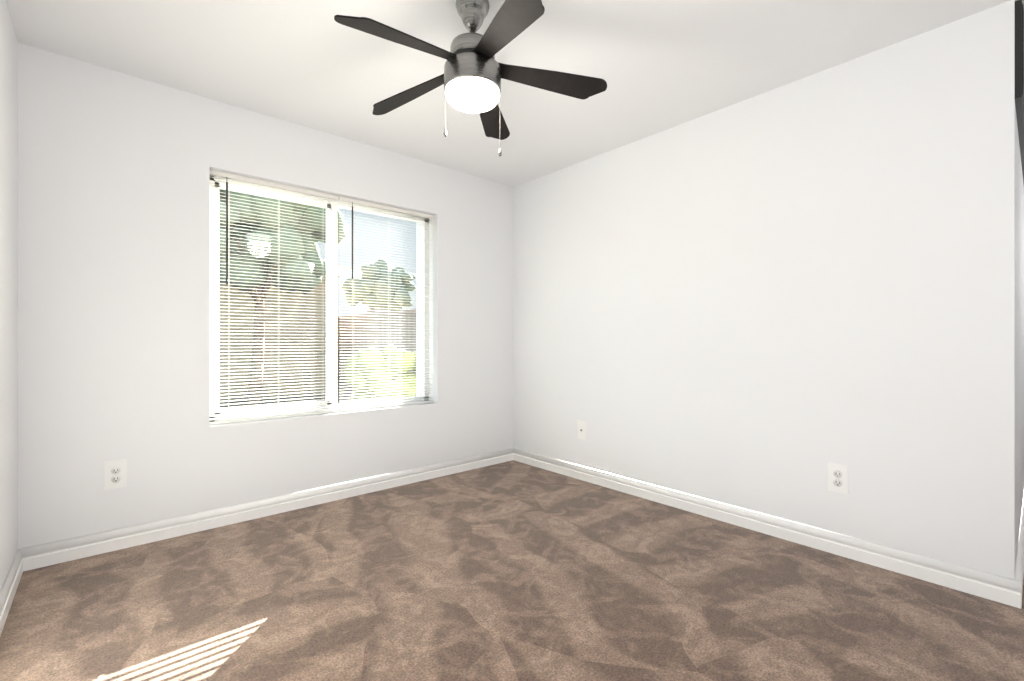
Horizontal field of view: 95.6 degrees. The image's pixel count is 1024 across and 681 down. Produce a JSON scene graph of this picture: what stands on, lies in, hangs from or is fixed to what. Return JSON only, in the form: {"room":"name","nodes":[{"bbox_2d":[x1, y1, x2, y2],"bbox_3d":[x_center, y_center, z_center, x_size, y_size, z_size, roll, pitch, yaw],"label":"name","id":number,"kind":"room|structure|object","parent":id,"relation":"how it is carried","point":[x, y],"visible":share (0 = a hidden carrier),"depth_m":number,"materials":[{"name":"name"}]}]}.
{"room":"empty bedroom","nodes":[
{"label":"empty bedroom","id":0,"kind":"room"},
{"bbox_2d":[0,0,17,590],"bbox_3d":[-0.846,-0.155,0.417,0.120,2.440,4.483,0,0,-41],"label":"wall","id":1,"kind":"structure","parent":0,"point":[8,295],"depth_m":1.94,"materials":[{"name":"white paint"}]},
{"bbox_2d":[0,550,22,635],"bbox_3d":[-0.834,1.014,0.508,0.019,0.102,4.363,0,0,-41],"label":"baseboard","id":2,"kind":"structure","parent":1,"relation":"attached to","point":[10,584],"depth_m":1.88,"materials":[{"name":"white wood"}]},
{"bbox_2d":[18,43,512,548],"bbox_3d":[-1.243,-0.155,3.272,3.293,2.440,0.330,0,0,-41],"label":"wall","id":3,"kind":"structure","parent":0,"point":[114,167],"depth_m":2.51,"materials":[{"name":"white paint"}]},
{"bbox_2d":[105,459,126,489],"bbox_3d":[-2.019,0.683,2.364,0.086,0.142,0.010,0,0,-41],"label":"electrical outlet","id":4,"kind":"object","parent":3,"relation":"attached to","point":[115,473],"visible":1,"depth_m":2.36,"materials":[{"name":"white plastic"}]},
{"bbox_2d":[18,448,512,570],"bbox_3d":[-1.127,1.014,3.140,3.053,0.102,0.019,0,0,-41],"label":"baseboard","id":5,"kind":"structure","parent":3,"relation":"attached to","point":[51,553],"depth_m":2.69,"materials":[{"name":"white wood"}]},
{"bbox_2d":[210,175,428,421],"bbox_3d":[-1.256,-0.248,3.253,1.510,1.479,0.070,0,0,-41],"label":"window","id":6,"kind":"structure","parent":3,"relation":"in","point":[331,333],"depth_m":3.17,"materials":[{"name":"glass"}]},
{"bbox_2d":[210,170,338,423],"bbox_3d":[-1.467,-0.251,2.924,0.745,1.471,0.045,0,0,-41],"label":"window blind","id":7,"kind":"object","parent":6,"relation":"attached to","point":[228,176],"visible":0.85,"depth_m":2.89,"materials":[{"name":"white plastic"}]},
{"bbox_2d":[338,196,433,410],"bbox_3d":[-0.901,-0.251,3.420,0.745,1.471,0.045,0,0,-41],"label":"window blind","id":8,"kind":"object","parent":6,"relation":"attached to","point":[378,206],"visible":1,"depth_m":3.40,"materials":[{"name":"white plastic"}]},
{"bbox_2d":[0,460,1023,680],"bbox_3d":[1.349,1.115,2.479,6.141,0.100,4.683,0,0,-41],"label":"floor","id":9,"kind":"structure","parent":0,"point":[512,570],"depth_m":1.88,"materials":[{"name":"brown carpet"}]},
{"bbox_2d":[6,0,1023,186],"bbox_3d":[1.349,-1.425,2.479,6.141,0.100,4.683,0,0,-41],"label":"ceiling","id":10,"kind":"structure","parent":0,"point":[657,66],"depth_m":2.24,"materials":[{"name":"white paint"}]},
{"bbox_2d":[334,0,606,155],"bbox_3d":[-0.197,-1.063,1.862,1.026,0.624,1.074,0,0,-41],"label":"ceiling fan","id":11,"kind":"object","parent":10,"relation":"hanging from","point":[475,71],"visible":1,"depth_m":1.83,"materials":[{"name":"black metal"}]},
{"bbox_2d":[513,0,1020,578],"bbox_3d":[1.063,-0.155,3.051,0.120,2.440,3.045,0,0,-41],"label":"wall","id":12,"kind":"structure","parent":0,"point":[773,302],"depth_m":2.40,"materials":[{"name":"white paint"}]},
{"bbox_2d":[578,420,585,439],"bbox_3d":[0.530,0.687,3.551,0.019,0.142,0.086,0,0,-41],"label":"outlet","id":13,"kind":"object","parent":12,"relation":"attached to","point":[582,430],"visible":1,"depth_m":3.55,"materials":[{"name":"white plastic"}]},
{"bbox_2d":[513,448,1020,608],"bbox_3d":[1.017,1.014,2.998,0.019,0.102,3.064,0,0,-41],"label":"baseboard","id":14,"kind":"structure","parent":12,"relation":"attached to","point":[996,588],"depth_m":2.38,"materials":[{"name":"white wood"}]},
{"bbox_2d":[828,462,848,494],"bbox_3d":[1.625,0.687,2.313,0.010,0.142,0.086,0,0,-41],"label":"electrical outlet","id":15,"kind":"object","parent":12,"relation":"attached to","point":[838,478],"visible":1,"depth_m":2.31,"materials":[{"name":"white plastic"}]},
{"bbox_2d":[1021,164,1023,513],"bbox_3d":[3.154,-0.155,2.942,2.818,2.440,0.120,0,0,-41],"label":"wall","id":16,"kind":"structure","parent":0,"point":[1022,184],"depth_m":2.72,"materials":[{"name":"white paint"}]},
{"bbox_2d":[1014,495,1023,606],"bbox_3d":[3.099,1.014,2.800,2.848,0.102,0.019,0,0,-41],"label":"baseboard return","id":17,"kind":"object","parent":16,"relation":"attached to","point":[1019,573],"visible":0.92,"depth_m":2.10,"materials":[{"name":"white wood"}]},
{"bbox_2d":[1015,0,1023,182],"bbox_3d":[3.089,-1.177,2.788,2.778,0.394,0.024,0,0,-41],"label":"panel","id":18,"kind":"object","parent":16,"relation":"attached to","point":[1019,55],"visible":0.9,"depth_m":1.88,"materials":[{"name":"black"}]},
{"label":"outside","id":19,"kind":"structure","parent":0,"visible":0},
{"bbox_2d":[220,386,354,409],"bbox_3d":[-23.281,1.315,41.651,100.000,0.200,86.687,0,0,-41],"label":"ground","id":20,"kind":"structure","parent":19,"point":[338,396],"depth_m":9.55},
{"bbox_2d":[220,189,348,407],"bbox_3d":[-4.133,-0.853,7.353,2.999,4.171,2.965,0,0,-41],"label":"tree","id":21,"kind":"object","parent":20,"relation":"on","point":[243,250],"depth_m":6.83,"materials":[{"name":"green plant"}]},
{"bbox_2d":[220,264,361,399],"bbox_3d":[-9.668,-1.160,11.459,8.500,4.750,8.920,0,0,-41],"label":"house","id":22,"kind":"structure","parent":20,"relation":"on","point":[292,312],"depth_m":10.18,"materials":[{"name":"white"}]},
{"bbox_2d":[337,309,415,387],"bbox_3d":[-8.076,0.250,16.465,0.360,1.930,25.400,0,0,-41],"label":"fence","id":23,"kind":"object","parent":20,"relation":"on","point":[363,325],"depth_m":10.61,"materials":[{"name":"brown wood"}]},
{"bbox_2d":[341,258,415,310],"bbox_3d":[-4.545,-0.813,15.980,2.226,4.093,2.434,0,0,-41],"label":"tree","id":24,"kind":"object","parent":20,"relation":"on","point":[377,287],"depth_m":15.38,"materials":[{"name":"green plant"}]},
{"bbox_2d":[344,344,415,402],"bbox_3d":[-1.377,0.624,5.134,0.806,1.190,0.884,0,0,-41],"label":"bush","id":25,"kind":"object","parent":20,"relation":"on","point":[367,350],"depth_m":4.86,"materials":[{"name":"green plant"}]}
]}

